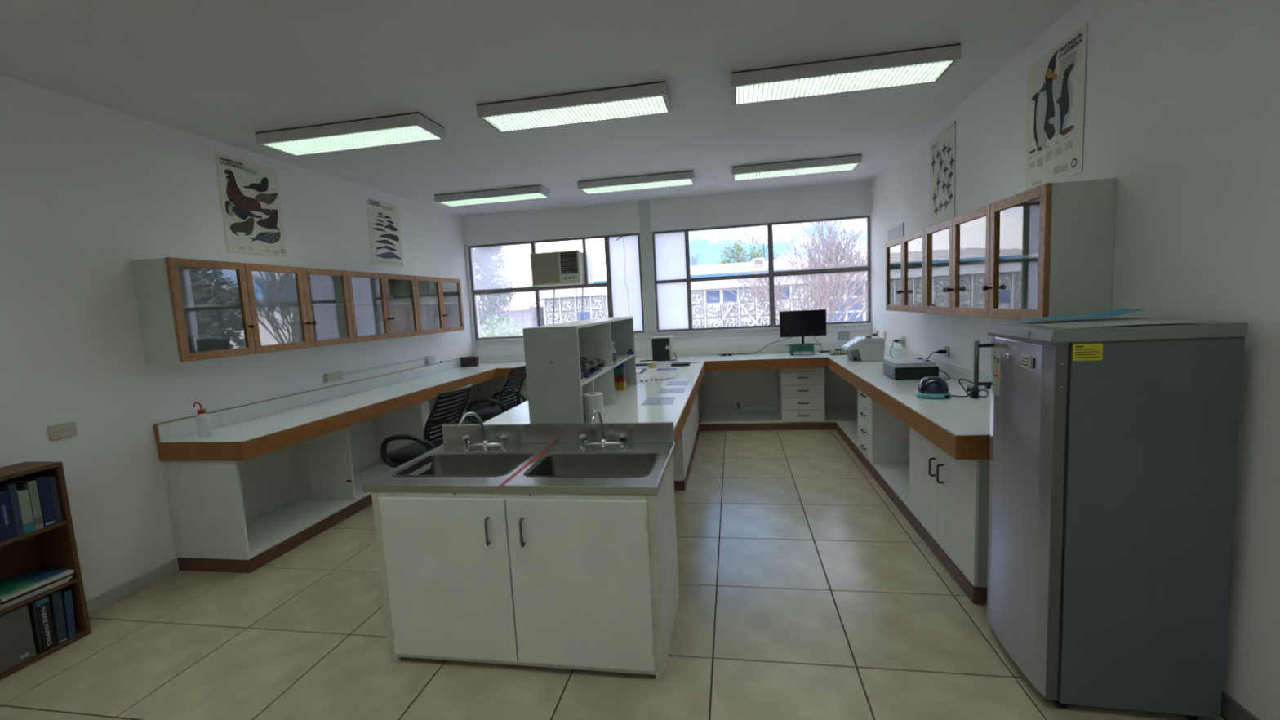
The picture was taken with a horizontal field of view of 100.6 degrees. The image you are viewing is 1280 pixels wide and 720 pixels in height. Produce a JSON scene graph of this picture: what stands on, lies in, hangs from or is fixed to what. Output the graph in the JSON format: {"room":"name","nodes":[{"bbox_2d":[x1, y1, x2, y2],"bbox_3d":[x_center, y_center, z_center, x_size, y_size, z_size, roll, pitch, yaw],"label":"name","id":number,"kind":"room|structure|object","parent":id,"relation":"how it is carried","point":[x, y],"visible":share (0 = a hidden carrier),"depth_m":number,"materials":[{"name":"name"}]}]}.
{"room":"science laboratory","nodes":[
{"label":"science laboratory","id":0,"kind":"room"},
{"bbox_2d":[0,75,479,599],"bbox_3d":[-3.147,0.019,3.272,0.160,3.023,8.830,-2,6,10],"label":"wall","id":1,"kind":"structure","parent":0,"point":[88,190],"depth_m":3.17,"materials":[{"name":"paint"}]},
{"bbox_2d":[48,422,77,439],"bbox_3d":[-3.118,0.383,2.872,0.012,0.075,0.115,-2,6,10],"label":"wall outlet","id":2,"kind":"object","parent":1,"relation":"attached to","point":[67,429],"visible":1,"depth_m":2.87,"materials":[{"name":"beige plastic"}]},
{"bbox_2d":[85,559,177,615],"bbox_3d":[-3.367,1.571,1.251,0.012,0.085,4.450,-2,6,10],"label":"baseboard","id":3,"kind":"structure","parent":1,"relation":"attached to","point":[116,593],"depth_m":3.16,"materials":[{"name":"paint"}]},
{"bbox_2d":[153,424,159,442],"bbox_3d":[-3.030,0.462,3.333,0.019,0.114,0.012,-2,6,10],"label":"backsplash","id":4,"kind":"structure","parent":1,"relation":"attached to","point":[155,426],"depth_m":3.33,"materials":[{"name":"brown wood"}]},
{"bbox_2d":[214,151,287,257],"bbox_3d":[-2.959,-1.161,4.073,0.004,0.700,0.525,-2,6,10],"label":"poster","id":5,"kind":"object","parent":1,"relation":"attached to","point":[250,194],"visible":1,"depth_m":4.05,"materials":[{"name":"beige paper"}]},
{"bbox_2d":[130,257,464,363],"bbox_3d":[-2.626,-0.492,4.947,0.314,0.634,3.497,-2,6,10],"label":"upper cabinet","id":6,"kind":"object","parent":1,"relation":"attached to","point":[258,308],"visible":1,"depth_m":4.16,"materials":[{"name":"white laminate"}]},
{"bbox_2d":[186,334,226,352],"bbox_3d":[-2.906,-0.093,3.504,0.180,0.128,0.210,-2,6,10],"label":"storage box","id":7,"kind":"object","parent":6,"relation":"on","point":[215,342],"visible":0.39,"depth_m":3.46,"materials":[{"name":"grey"}]},
{"bbox_2d":[182,304,239,308],"bbox_3d":[-2.927,-0.349,3.492,0.202,0.016,0.476,-2,6,10],"label":"shelf","id":8,"kind":"object","parent":6,"relation":"attached to","point":[184,306],"depth_m":3.55,"materials":[{"name":"clear glass"}]},
{"bbox_2d":[256,303,298,307],"bbox_3d":[-2.840,-0.406,3.992,0.202,0.016,0.492,-2,6,10],"label":"shelf","id":9,"kind":"object","parent":6,"relation":"attached to","point":[258,305],"depth_m":4.07,"materials":[{"name":"clear glass"}]},
{"bbox_2d":[288,303,342,306],"bbox_3d":[-2.757,-0.461,4.466,0.202,0.016,0.477,-2,6,10],"label":"shelf","id":10,"kind":"object","parent":6,"relation":"attached to","point":[312,304],"depth_m":4.55,"materials":[{"name":"clear glass"}]},
{"bbox_2d":[324,370,343,382],"bbox_3d":[-2.771,0.148,4.815,0.030,0.075,0.190,-2,6,10],"label":"wall outlet","id":11,"kind":"object","parent":1,"relation":"attached to","point":[335,375],"visible":1,"depth_m":4.79,"materials":[{"name":"beige plastic"}]},
{"bbox_2d":[342,357,425,375],"bbox_3d":[-2.645,0.060,5.588,0.013,0.017,1.365,-2,6,10],"label":"duct","id":12,"kind":"object","parent":1,"relation":"attached to","point":[402,362],"visible":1,"depth_m":5.47,"materials":[{"name":"white plastic"}]},
{"bbox_2d":[365,196,404,266],"bbox_3d":[-2.689,-1.338,5.627,0.003,0.670,0.520,-2,6,10],"label":"poster","id":13,"kind":"object","parent":1,"relation":"attached to","point":[383,216],"visible":1,"depth_m":5.61,"materials":[{"name":"beige paper"}]},
{"bbox_2d":[464,244,476,356],"bbox_3d":[-2.348,-0.774,7.370,0.030,1.620,0.033,-2,6,10],"label":"trim","id":14,"kind":"structure","parent":1,"relation":"attached to","point":[465,246],"depth_m":7.35,"materials":[{"name":"white paint"}]},
{"bbox_2d":[0,0,1080,216],"bbox_3d":[-0.580,-1.663,2.552,5.579,0.200,8.990,-2,6,10],"label":"ceiling","id":15,"kind":"structure","parent":0,"point":[227,72],"depth_m":2.90,"materials":[{"name":"paint"}]},
{"bbox_2d":[255,111,444,156],"bbox_3d":[-2.020,-1.569,3.721,1.237,0.078,0.317,-2,6,10],"label":"ceiling lamp","id":16,"kind":"object","parent":15,"relation":"attached to","point":[411,127],"visible":1,"depth_m":3.64,"materials":[{"name":"grey plastic"}]},
{"bbox_2d":[434,185,550,206],"bbox_3d":[-1.638,-1.819,5.912,1.237,0.078,0.293,-2,6,10],"label":"ceiling lamp","id":17,"kind":"object","parent":15,"relation":"attached to","point":[534,192],"visible":1,"depth_m":5.82,"materials":[{"name":"grey plastic"}]},
{"bbox_2d":[476,80,671,132],"bbox_3d":[-0.416,-1.624,3.435,1.213,0.078,0.317,-2,6,10],"label":"ceiling lamp","id":18,"kind":"object","parent":15,"relation":"attached to","point":[650,98],"visible":1,"depth_m":3.36,"materials":[{"name":"grey plastic"}]},
{"bbox_2d":[577,170,695,194],"bbox_3d":[-0.034,-1.874,5.626,1.213,0.078,0.293,-2,6,10],"label":"ceiling lamp","id":19,"kind":"object","parent":15,"relation":"attached to","point":[687,177],"visible":1,"depth_m":5.54,"materials":[{"name":"grey plastic"}]},
{"bbox_2d":[732,154,862,181],"bbox_3d":[1.548,-1.928,5.344,1.228,0.078,0.293,-2,6,10],"label":"ceiling lamp","id":20,"kind":"object","parent":15,"relation":"attached to","point":[849,162],"visible":1,"depth_m":5.25,"materials":[{"name":"grey plastic"}]},
{"bbox_2d":[731,43,960,105],"bbox_3d":[1.167,-1.678,3.153,1.228,0.078,0.317,-2,6,10],"label":"ceiling lamp","id":21,"kind":"object","parent":15,"relation":"attached to","point":[927,64],"visible":1,"depth_m":3.07,"materials":[{"name":"grey plastic"}]},
{"bbox_2d":[0,419,1226,719],"bbox_3d":[-0.420,1.369,2.870,5.579,0.160,8.990,-2,6,10],"label":"floor","id":22,"kind":"structure","parent":0,"point":[806,593],"depth_m":2.53,"materials":[{"name":"beige tile"}]},
{"bbox_2d":[0,462,91,679],"bbox_3d":[-3.075,1.021,2.332,0.238,0.921,0.849,-2,6,10],"label":"bookcase","id":23,"kind":"object","parent":22,"relation":"on","point":[52,546],"visible":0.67,"depth_m":2.69,"materials":[{"name":"brown wood"}]},
{"bbox_2d":[0,490,16,541],"bbox_3d":[-3.043,0.728,2.489,0.181,0.225,0.053,-2,6,10],"label":"book","id":24,"kind":"object","parent":23,"relation":"on","point":[7,530],"visible":1,"depth_m":2.48,"materials":[{"name":"blue paper"}]},
{"bbox_2d":[0,483,23,536],"bbox_3d":[-3.037,0.711,2.528,0.180,0.250,0.024,-2,6,10],"label":"book","id":25,"kind":"object","parent":23,"relation":"on","point":[11,487],"visible":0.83,"depth_m":2.51,"materials":[{"name":"blue paper"}]},
{"bbox_2d":[0,604,36,673],"bbox_3d":[-2.962,1.314,2.434,0.031,0.262,0.262,-2,6,10],"label":"binder","id":26,"kind":"object","parent":23,"relation":"on","point":[17,646],"visible":0.85,"depth_m":2.50,"materials":[{"name":"grey"}]},
{"bbox_2d":[0,480,44,529],"bbox_3d":[-3.019,0.708,2.599,0.171,0.240,0.031,-2,6,10],"label":"book","id":27,"kind":"object","parent":23,"relation":"on","point":[29,485],"visible":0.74,"depth_m":2.58,"materials":[{"name":"grey paper"}]},
{"bbox_2d":[16,489,35,533],"bbox_3d":[-3.025,0.730,2.563,0.171,0.205,0.038,-2,6,10],"label":"book","id":28,"kind":"object","parent":23,"relation":"on","point":[23,496],"visible":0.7,"depth_m":2.55,"materials":[{"name":"grey paper"}]},
{"bbox_2d":[8,475,55,527],"bbox_3d":[-3.017,0.701,2.639,0.181,0.245,0.041,-2,6,10],"label":"book","id":29,"kind":"object","parent":23,"relation":"on","point":[42,484],"visible":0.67,"depth_m":2.62,"materials":[{"name":"blue paper"}]},
{"bbox_2d":[0,579,68,609],"bbox_3d":[-3.021,1.134,2.583,0.205,0.012,0.270,-2,6,11],"label":"magazine","id":30,"kind":"object","parent":23,"relation":"on","point":[67,580],"visible":0.25,"depth_m":2.56,"materials":[{"name":"grey paper"}]},
{"bbox_2d":[0,575,72,607],"bbox_3d":[-3.013,1.121,2.593,0.205,0.010,0.270,-2,6,10],"label":"magazine","id":31,"kind":"object","parent":30,"relation":"on","point":[71,576],"visible":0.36,"depth_m":2.57,"materials":[{"name":"grey paper"}]},
{"bbox_2d":[0,573,72,604],"bbox_3d":[-3.014,1.110,2.595,0.205,0.012,0.270,-2,6,9],"label":"magazine","id":32,"kind":"object","parent":31,"relation":"on","point":[70,575],"visible":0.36,"depth_m":2.55,"materials":[{"name":"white paper"}]},
{"bbox_2d":[0,568,74,601],"bbox_3d":[-3.013,1.095,2.601,0.205,0.016,0.270,-2,6,11],"label":"magazine","id":33,"kind":"object","parent":32,"relation":"on","point":[69,571],"visible":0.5,"depth_m":2.58,"materials":[{"name":"grey paper"}]},
{"bbox_2d":[0,568,67,598],"bbox_3d":[-3.029,1.087,2.587,0.205,0.006,0.270,-2,6,10],"label":"magazine","id":34,"kind":"object","parent":33,"relation":"on","point":[37,575],"visible":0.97,"depth_m":2.65,"materials":[{"name":"blue paper"}]},
{"bbox_2d":[0,580,35,597],"bbox_3d":[-3.046,1.095,2.456,0.205,0.006,0.270,-2,6,9],"label":"magazine","id":35,"kind":"object","parent":34,"relation":"on","point":[6,588],"visible":1,"depth_m":2.54,"materials":[{"name":"green paper"}]},
{"bbox_2d":[26,601,43,653],"bbox_3d":[-3.011,1.300,2.591,0.190,0.262,0.010,-2,6,10],"label":"book","id":36,"kind":"object","parent":23,"relation":"on","point":[31,606],"visible":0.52,"depth_m":2.57,"materials":[{"name":"grey paper"}]},
{"bbox_2d":[31,595,57,652],"bbox_3d":[-3.010,1.296,2.624,0.201,0.265,0.052,-2,6,10],"label":"book","id":37,"kind":"object","parent":23,"relation":"on","point":[42,606],"visible":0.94,"depth_m":2.60,"materials":[{"name":"black paper"}]},
{"bbox_2d":[47,475,62,523],"bbox_3d":[-3.006,0.702,2.674,0.170,0.235,0.028,-2,6,10],"label":"book","id":38,"kind":"object","parent":23,"relation":"on","point":[51,479],"visible":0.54,"depth_m":2.66,"materials":[{"name":"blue paper"}]},
{"bbox_2d":[47,590,67,644],"bbox_3d":[-2.996,1.292,2.676,0.191,0.262,0.037,-2,4,10],"label":"book","id":39,"kind":"object","parent":23,"relation":"on","point":[55,597],"visible":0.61,"depth_m":2.65,"materials":[{"name":"blue paper"}]},
{"bbox_2d":[58,588,75,639],"bbox_3d":[-2.983,1.295,2.716,0.180,0.246,0.042,-2,6,10],"label":"book","id":40,"kind":"object","parent":23,"relation":"on","point":[67,599],"visible":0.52,"depth_m":2.70,"materials":[{"name":"blue paper"}]},
{"bbox_2d":[161,384,478,573],"bbox_3d":[-2.389,0.758,5.388,0.539,0.735,4.155,-2,6,10],"label":"base cabinet","id":41,"kind":"object","parent":22,"relation":"on","point":[226,516],"visible":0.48,"depth_m":3.98,"materials":[{"name":"white paint"}]},
{"bbox_2d":[245,462,395,558],"bbox_3d":[-2.422,1.057,5.155,0.534,0.019,3.568,-2,6,10],"label":"shelf","id":42,"kind":"object","parent":41,"relation":"attached to","point":[268,531],"depth_m":4.02,"materials":[{"name":"white laminate"}]},
{"bbox_2d":[153,355,497,460],"bbox_3d":[-2.364,0.275,5.330,0.642,0.231,4.191,-2,6,10],"label":"countertop","id":43,"kind":"structure","parent":41,"relation":"on","point":[247,432],"depth_m":4.04,"materials":[{"name":"laminate"}]},
{"bbox_2d":[193,401,211,437],"bbox_3d":[-2.819,0.379,3.424,0.070,0.227,0.069,3,8,45],"label":"wash bottle","id":44,"kind":"object","parent":43,"relation":"on","point":[202,420],"visible":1,"depth_m":3.41,"materials":[{"name":"white plastic"}]},
{"bbox_2d":[380,384,471,467],"bbox_3d":[-1.714,0.715,4.305,0.691,0.974,0.617,-1,6,16],"label":"office chair","id":45,"kind":"object","parent":22,"relation":"on","point":[394,459],"visible":0.41,"depth_m":4.12,"materials":[{"name":"black fabric"}]},
{"bbox_2d":[466,364,526,424],"bbox_3d":[-1.538,0.551,5.779,0.691,0.974,0.617,-2,6,13],"label":"office chair","id":46,"kind":"object","parent":22,"relation":"on","point":[486,414],"visible":0.59,"depth_m":5.60,"materials":[{"name":"black plastic"}]},
{"bbox_2d":[502,376,528,404],"bbox_3d":[-1.048,0.519,6.987,1.545,0.735,0.628,-2,6,10],"label":"base cabinet","id":47,"kind":"object","parent":22,"relation":"on","point":[524,387],"visible":0.15,"depth_m":6.76,"materials":[{"name":"white wood"}]},
{"bbox_2d":[362,409,679,680],"bbox_3d":[-0.511,0.798,2.579,1.318,1.043,0.733,-2,6,10],"label":"sink","id":48,"kind":"object","parent":22,"relation":"on","point":[548,545],"visible":1,"depth_m":2.28,"materials":[{"name":"white paint"}]},
{"bbox_2d":[391,451,533,503],"bbox_3d":[-0.846,0.598,2.603,0.582,0.192,0.389,-2,6,10],"label":"basin","id":49,"kind":"object","parent":48,"relation":"in","point":[468,464],"depth_m":2.76,"materials":[{"name":"silver metal"}]},
{"bbox_2d":[457,412,508,449],"bbox_3d":[-0.842,0.376,2.794,0.262,0.214,0.147,-2,6,10],"label":"faucet","id":50,"kind":"object","parent":48,"relation":"on","point":[485,445],"depth_m":2.84,"materials":[{"name":"silver metal"}]},
{"bbox_2d":[441,422,674,444],"bbox_3d":[-0.468,0.399,2.893,1.312,0.107,0.016,-2,6,10],"label":"backsplash","id":51,"kind":"structure","parent":48,"relation":"on","point":[637,432],"depth_m":2.88,"materials":[{"name":"silver metal"}]},
{"bbox_2d":[523,451,659,476],"bbox_3d":[-0.209,0.576,2.494,0.576,0.192,0.391,-2,6,10],"label":"basin","id":52,"kind":"object","parent":48,"relation":"in","point":[551,464],"depth_m":2.65,"materials":[{"name":"silver metal"}]},
{"bbox_2d":[578,409,628,448],"bbox_3d":[-0.201,0.353,2.685,0.262,0.214,0.147,-2,6,10],"label":"faucet","id":53,"kind":"object","parent":48,"relation":"on","point":[603,444],"depth_m":2.73,"materials":[{"name":"silver metal"}]},
{"bbox_2d":[672,391,699,490],"bbox_3d":[0.019,0.623,5.464,1.081,0.735,2.041,-2,6,10],"label":"base cabinet","id":54,"kind":"object","parent":22,"relation":"on","point":[682,457],"visible":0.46,"depth_m":4.68,"materials":[{"name":"white paint"}]},
{"bbox_2d":[483,360,705,455],"bbox_3d":[-0.154,0.288,4.626,1.258,0.121,3.490,-2,6,10],"label":"countertop","id":55,"kind":"structure","parent":54,"relation":"on","point":[628,407],"depth_m":3.83,"materials":[{"name":"laminate"}]},
{"bbox_2d":[522,315,636,423],"bbox_3d":[-0.342,0.019,3.831,0.316,0.600,1.720,-2,6,10],"label":"shelf unit","id":56,"kind":"object","parent":55,"relation":"on","point":[556,388],"visible":0.85,"depth_m":3.01,"materials":[{"name":"white laminate"}]},
{"bbox_2d":[580,358,604,375],"bbox_3d":[-0.335,0.044,3.506,0.100,0.068,0.460,-2,6,10],"label":"tube rack","id":57,"kind":"object","parent":56,"relation":"on","point":[587,367],"visible":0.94,"depth_m":3.47,"materials":[{"name":"grey plastic"}]},
{"bbox_2d":[582,392,604,422],"bbox_3d":[-0.275,0.294,3.136,0.123,0.190,0.123,-2,6,10],"label":"paper towel roll","id":58,"kind":"object","parent":55,"relation":"on","point":[592,402],"visible":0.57,"depth_m":3.08,"materials":[{"name":"white paper"}]},
{"bbox_2d":[640,396,676,404],"bbox_3d":[0.138,0.294,3.832,0.220,0.001,0.285,-2,6,10],"label":"printed sheet","id":59,"kind":"object","parent":55,"relation":"on","point":[663,400],"visible":1,"depth_m":3.82,"materials":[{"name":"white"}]},
{"bbox_2d":[657,387,685,393],"bbox_3d":[0.257,0.243,4.250,0.200,0.001,0.235,-2,6,9],"label":"printed sheet","id":60,"kind":"object","parent":55,"relation":"on","point":[669,390],"visible":1,"depth_m":4.25,"materials":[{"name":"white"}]},
{"bbox_2d":[450,341,885,377],"bbox_3d":[0.212,0.001,6.671,5.257,0.227,0.704,-2,6,10],"label":"countertop","id":61,"kind":"structure","parent":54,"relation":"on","point":[778,356],"depth_m":6.64,"materials":[{"name":"laminate"}]},
{"bbox_2d":[460,356,479,366],"bbox_3d":[-2.253,0.022,7.034,0.226,0.125,0.066,-2,6,10],"label":"box","id":62,"kind":"object","parent":61,"relation":"on","point":[465,361],"visible":1,"depth_m":7.01,"materials":[{"name":"black"}]},
{"bbox_2d":[651,335,673,359],"bbox_3d":[0.286,-0.151,6.609,0.244,0.290,0.198,-2,6,12],"label":"instrument box","id":63,"kind":"object","parent":61,"relation":"on","point":[662,345],"visible":0.97,"depth_m":6.52,"materials":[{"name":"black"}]},
{"bbox_2d":[789,344,813,355],"bbox_3d":[1.927,-0.123,6.340,0.260,0.118,0.172,-2,6,10],"label":"box","id":64,"kind":"object","parent":61,"relation":"on","point":[805,349],"visible":0.82,"depth_m":6.26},
{"bbox_2d":[779,309,826,346],"bbox_3d":[1.932,-0.384,6.304,0.530,0.408,0.132,-2,6,11],"label":"monitor","id":65,"kind":"object","parent":64,"relation":"on","point":[797,323],"visible":1,"depth_m":6.29,"materials":[{"name":"black plastic"}]},
{"bbox_2d":[699,360,857,431],"bbox_3d":[1.784,0.423,6.483,2.090,0.735,0.628,-2,6,10],"label":"base cabinet","id":66,"kind":"object","parent":22,"relation":"on","point":[797,398],"visible":0.93,"depth_m":6.64,"materials":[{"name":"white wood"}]},
{"bbox_2d":[699,409,857,423],"bbox_3d":[1.800,0.697,6.521,2.090,0.019,0.574,-2,6,10],"label":"shelf","id":67,"kind":"object","parent":66,"relation":"attached to","point":[708,416],"depth_m":6.48,"materials":[{"name":"white laminate"}]},
{"bbox_2d":[835,389,989,604],"bbox_3d":[2.228,0.603,4.541,0.578,0.735,4.084,-2,6,10],"label":"base cabinet","id":68,"kind":"object","parent":22,"relation":"on","point":[944,499],"visible":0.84,"depth_m":3.14,"materials":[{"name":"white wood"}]},
{"bbox_2d":[835,421,909,509],"bbox_3d":[2.304,0.849,4.805,0.539,0.017,2.605,-2,6,10],"label":"shelf","id":69,"kind":"object","parent":68,"relation":"attached to","point":[895,475],"depth_m":4.37,"materials":[{"name":"white laminate"}]},
{"bbox_2d":[827,343,991,459],"bbox_3d":[2.181,0.115,4.537,0.640,0.239,4.198,-2,6,10],"label":"countertop","id":70,"kind":"structure","parent":68,"relation":"on","point":[959,426],"depth_m":3.35,"materials":[{"name":"laminate"}]},
{"bbox_2d":[841,335,884,361],"bbox_3d":[2.326,-0.133,5.552,0.365,0.260,0.306,-2,6,10],"label":"instrument","id":71,"kind":"object","parent":70,"relation":"on","point":[867,348],"visible":1,"depth_m":5.41,"materials":[{"name":"grey plastic"}]},
{"bbox_2d":[883,357,938,379],"bbox_3d":[2.183,0.064,4.305,0.327,0.145,0.334,-2,6,10],"label":"transilluminator","id":72,"kind":"object","parent":70,"relation":"on","point":[913,367],"visible":0.93,"depth_m":4.16,"materials":[{"name":"black plastic"}]},
{"bbox_2d":[915,376,951,399],"bbox_3d":[1.912,0.173,3.466,0.203,0.132,0.203,-2,6,10],"label":"mini centrifuge","id":73,"kind":"object","parent":70,"relation":"on","point":[929,387],"visible":1,"depth_m":3.40,"materials":[{"name":"teal plastic"}]},
{"bbox_2d":[951,378,991,398],"bbox_3d":[2.131,0.176,3.370,0.263,0.122,0.091,-3,6,0],"label":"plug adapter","id":74,"kind":"object","parent":70,"relation":"on","point":[973,393],"visible":0.84,"depth_m":3.38,"materials":[{"name":"black plastic"}]},
{"bbox_2d":[973,317,1248,719],"bbox_3d":[1.720,0.555,2.073,0.616,1.397,0.512,-2,6,12],"label":"freezer","id":75,"kind":"object","parent":22,"relation":"on","point":[1113,449],"visible":1,"depth_m":1.84,"materials":[{"name":"paint"}]},
{"bbox_2d":[1014,317,1211,328],"bbox_3d":[1.681,-0.136,1.934,0.400,0.007,0.370,-2,6,10],"label":"paper sheet","id":76,"kind":"object","parent":75,"relation":"on","point":[1125,321],"visible":1,"depth_m":1.90,"materials":[{"name":"grey paper"}]},
{"bbox_2d":[1020,307,1144,320],"bbox_3d":[1.724,-0.179,2.095,0.368,0.029,0.184,-1,6,18],"label":"folder","id":77,"kind":"object","parent":76,"relation":"on","point":[1120,311],"visible":1,"depth_m":2.07,"materials":[{"name":"blue"}]},
{"bbox_2d":[462,181,871,419],"bbox_3d":[0.258,-0.556,7.042,5.259,3.023,0.160,-2,6,10],"label":"wall","id":78,"kind":"structure","parent":0,"point":[846,199],"depth_m":6.82,"materials":[{"name":"paint"}]},
{"bbox_2d":[467,232,644,339],"bbox_3d":[-1.151,-0.964,7.163,2.400,1.296,0.092,-2,6,10],"label":"window","id":79,"kind":"structure","parent":78,"relation":"in","point":[624,284],"depth_m":7.03,"materials":[{"name":"paint"}]},
{"bbox_2d":[529,249,593,324],"bbox_3d":[-1.032,-0.901,7.305,0.663,1.095,0.688,-2,6,10],"label":"air conditioner","id":80,"kind":"object","parent":79,"relation":"attached to","point":[557,268],"visible":0.94,"depth_m":6.96,"materials":[{"name":"beige plastic"}]},
{"bbox_2d":[531,252,559,284],"bbox_3d":[-1.236,-1.198,6.988,0.370,0.394,0.022,-2,6,10],"label":"panel","id":81,"kind":"object","parent":80,"relation":"attached to","point":[545,266],"depth_m":6.98,"materials":[{"name":"beige plastic"}]},
{"bbox_2d":[638,200,656,333],"bbox_3d":[0.096,-1.203,6.903,0.140,1.693,0.022,-2,6,10],"label":"trim","id":82,"kind":"structure","parent":78,"relation":"attached to","point":[644,206],"depth_m":6.89,"materials":[{"name":"white paint"}]},
{"bbox_2d":[475,341,848,363],"bbox_3d":[0.281,-0.098,7.000,5.229,0.106,0.015,-2,6,10],"label":"backsplash","id":83,"kind":"structure","parent":78,"relation":"attached to","point":[780,348],"depth_m":6.87,"materials":[{"name":"white laminate"}]},
{"bbox_2d":[474,323,871,341],"bbox_3d":[0.266,-0.355,6.966,5.229,0.018,0.029,-2,6,10],"label":"trim","id":84,"kind":"structure","parent":78,"relation":"attached to","point":[858,323],"depth_m":6.84,"materials":[{"name":"white"}]},
{"bbox_2d":[475,328,871,346],"bbox_3d":[0.271,-0.290,6.978,5.229,0.017,0.017,-2,6,10],"label":"trim","id":85,"kind":"structure","parent":78,"relation":"attached to","point":[868,328],"depth_m":6.84,"materials":[{"name":"white paint"}]},
{"bbox_2d":[652,215,871,332],"bbox_3d":[1.496,-1.056,6.702,2.654,1.296,0.072,-2,6,10],"label":"window","id":86,"kind":"structure","parent":78,"relation":"in","point":[671,251],"depth_m":6.85,"materials":[{"name":"paint"}]},
{"bbox_2d":[870,0,1279,719],"bbox_3d":[2.185,-0.163,2.323,0.160,3.023,8.830,-2,6,10],"label":"wall","id":87,"kind":"structure","parent":0,"point":[1182,98],"depth_m":1.98,"materials":[{"name":"paint"}]},
{"bbox_2d":[888,224,902,241],"bbox_3d":[2.621,-1.248,5.458,0.001,0.220,0.520,-2,6,10],"label":"paper notice","id":88,"kind":"object","parent":87,"relation":"attached to","point":[895,233],"visible":0.53,"depth_m":5.43,"materials":[{"name":"grey paper"}]},
{"bbox_2d":[884,343,991,392],"bbox_3d":[2.485,0.043,4.481,0.017,0.118,4.188,-2,6,10],"label":"backsplash","id":89,"kind":"structure","parent":87,"relation":"attached to","point":[955,371],"depth_m":4.16,"materials":[{"name":"white laminate"}]},
{"bbox_2d":[928,120,955,225],"bbox_3d":[2.390,-1.453,4.216,0.007,0.690,0.523,-2,6,10],"label":"poster","id":90,"kind":"object","parent":87,"relation":"attached to","point":[942,146],"visible":1,"depth_m":4.19,"materials":[{"name":"beige paper"}]},
{"bbox_2d":[885,177,1116,320],"bbox_3d":[2.158,-0.628,3.627,0.319,0.617,2.552,-2,6,10],"label":"upper cabinet","id":91,"kind":"object","parent":87,"relation":"attached to","point":[1046,250],"visible":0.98,"depth_m":2.87,"materials":[{"name":"white laminate"}]},
{"bbox_2d":[893,272,921,276],"bbox_3d":[2.376,-0.747,4.613,0.206,0.016,0.485,-2,6,10],"label":"shelf","id":92,"kind":"object","parent":91,"relation":"attached to","point":[895,274],"depth_m":4.79,"materials":[{"name":"white laminate"}]},
{"bbox_2d":[933,264,985,271],"bbox_3d":[2.204,-0.634,3.621,0.206,0.016,0.487,-2,6,10],"label":"shelf","id":93,"kind":"object","parent":91,"relation":"attached to","point":[945,267],"depth_m":3.72,"materials":[{"name":"clear glass"}]},
{"bbox_2d":[962,261,985,266],"bbox_3d":[2.120,-0.579,3.138,0.206,0.016,0.500,-2,6,10],"label":"shelf","id":94,"kind":"object","parent":91,"relation":"attached to","point":[982,263],"depth_m":3.25,"materials":[{"name":"clear glass"}]},
{"bbox_2d":[1003,253,1038,261],"bbox_3d":[2.031,-0.520,2.627,0.206,0.016,0.490,-2,6,10],"label":"shelf","id":95,"kind":"object","parent":91,"relation":"attached to","point":[1022,256],"depth_m":2.83,"materials":[{"name":"clear glass"}]},
{"bbox_2d":[1025,22,1087,191],"bbox_3d":[2.138,-1.264,2.755,0.004,0.675,0.505,-2,6,10],"label":"poster","id":96,"kind":"object","parent":87,"relation":"attached to","point":[1055,87],"visible":1,"depth_m":2.72,"materials":[{"name":"beige paper"}]},
{"bbox_2d":[1220,690,1259,719],"bbox_3d":[1.794,1.396,0.322,0.012,0.085,4.430,-2,6,10],"label":"baseboard","id":97,"kind":"structure","parent":87,"relation":"attached to","point":[1230,709],"depth_m":1.84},
{"label":"outside","id":98,"kind":"structure","parent":0,"visible":0},
{"bbox_3d":[5.918,-0.480,33.327,80.000,0.300,52.620,-2,6,10],"label":"ground","id":99,"kind":"structure","parent":98,"visible":0},
{"bbox_2d":[473,245,516,336],"bbox_3d":[-4.290,-0.859,15.152,1.637,5.311,1.090,-2,6,10],"label":"evergreen tree","id":100,"kind":"object","parent":99,"relation":"on","point":[486,252],"visible":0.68,"depth_m":14.88,"materials":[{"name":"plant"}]},
{"bbox_2d":[480,314,523,337],"bbox_3d":[-3.037,0.539,11.818,1.583,3.098,1.040,-2,6,10],"label":"bush","id":101,"kind":"object","parent":99,"relation":"on","point":[500,331],"visible":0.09,"depth_m":11.64,"materials":[{"name":"green plant"}]},
{"bbox_2d":[477,291,544,337],"bbox_3d":[-6.944,-0.558,19.813,7.430,4.020,3.450,-2,6,10],"label":"side wing","id":102,"kind":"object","parent":99,"relation":"on","point":[523,311],"visible":0.03,"depth_m":17.88},
{"bbox_2d":[529,254,867,328],"bbox_3d":[4.734,-1.454,19.306,15.750,4.682,6.260,-2,6,10],"label":"building","id":103,"kind":"structure","parent":99,"relation":"on","point":[705,313],"depth_m":16.79,"materials":[{"name":"grey concrete"}]},
{"bbox_2d":[716,237,764,264],"bbox_3d":[4.840,-2.790,25.402,2.244,6.054,1.025,-2,6,8],"label":"tree","id":104,"kind":"object","parent":99,"relation":"on","point":[738,247],"visible":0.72,"depth_m":25.06,"materials":[{"name":"green plant"}]},
{"bbox_2d":[742,227,780,261],"bbox_3d":[5.860,-3.191,25.698,2.062,6.681,1.254,0,7,26],"label":"bare tree","id":105,"kind":"object","parent":99,"relation":"on","point":[753,237],"visible":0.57,"depth_m":25.35,"materials":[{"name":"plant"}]},
{"bbox_2d":[705,217,866,324],"bbox_3d":[4.080,-0.975,12.138,4.362,5.302,3.631,-4,6,-12],"label":"bare tree","id":106,"kind":"object","parent":99,"relation":"on","point":[829,259],"visible":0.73,"depth_m":12.06,"materials":[{"name":"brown plant"}]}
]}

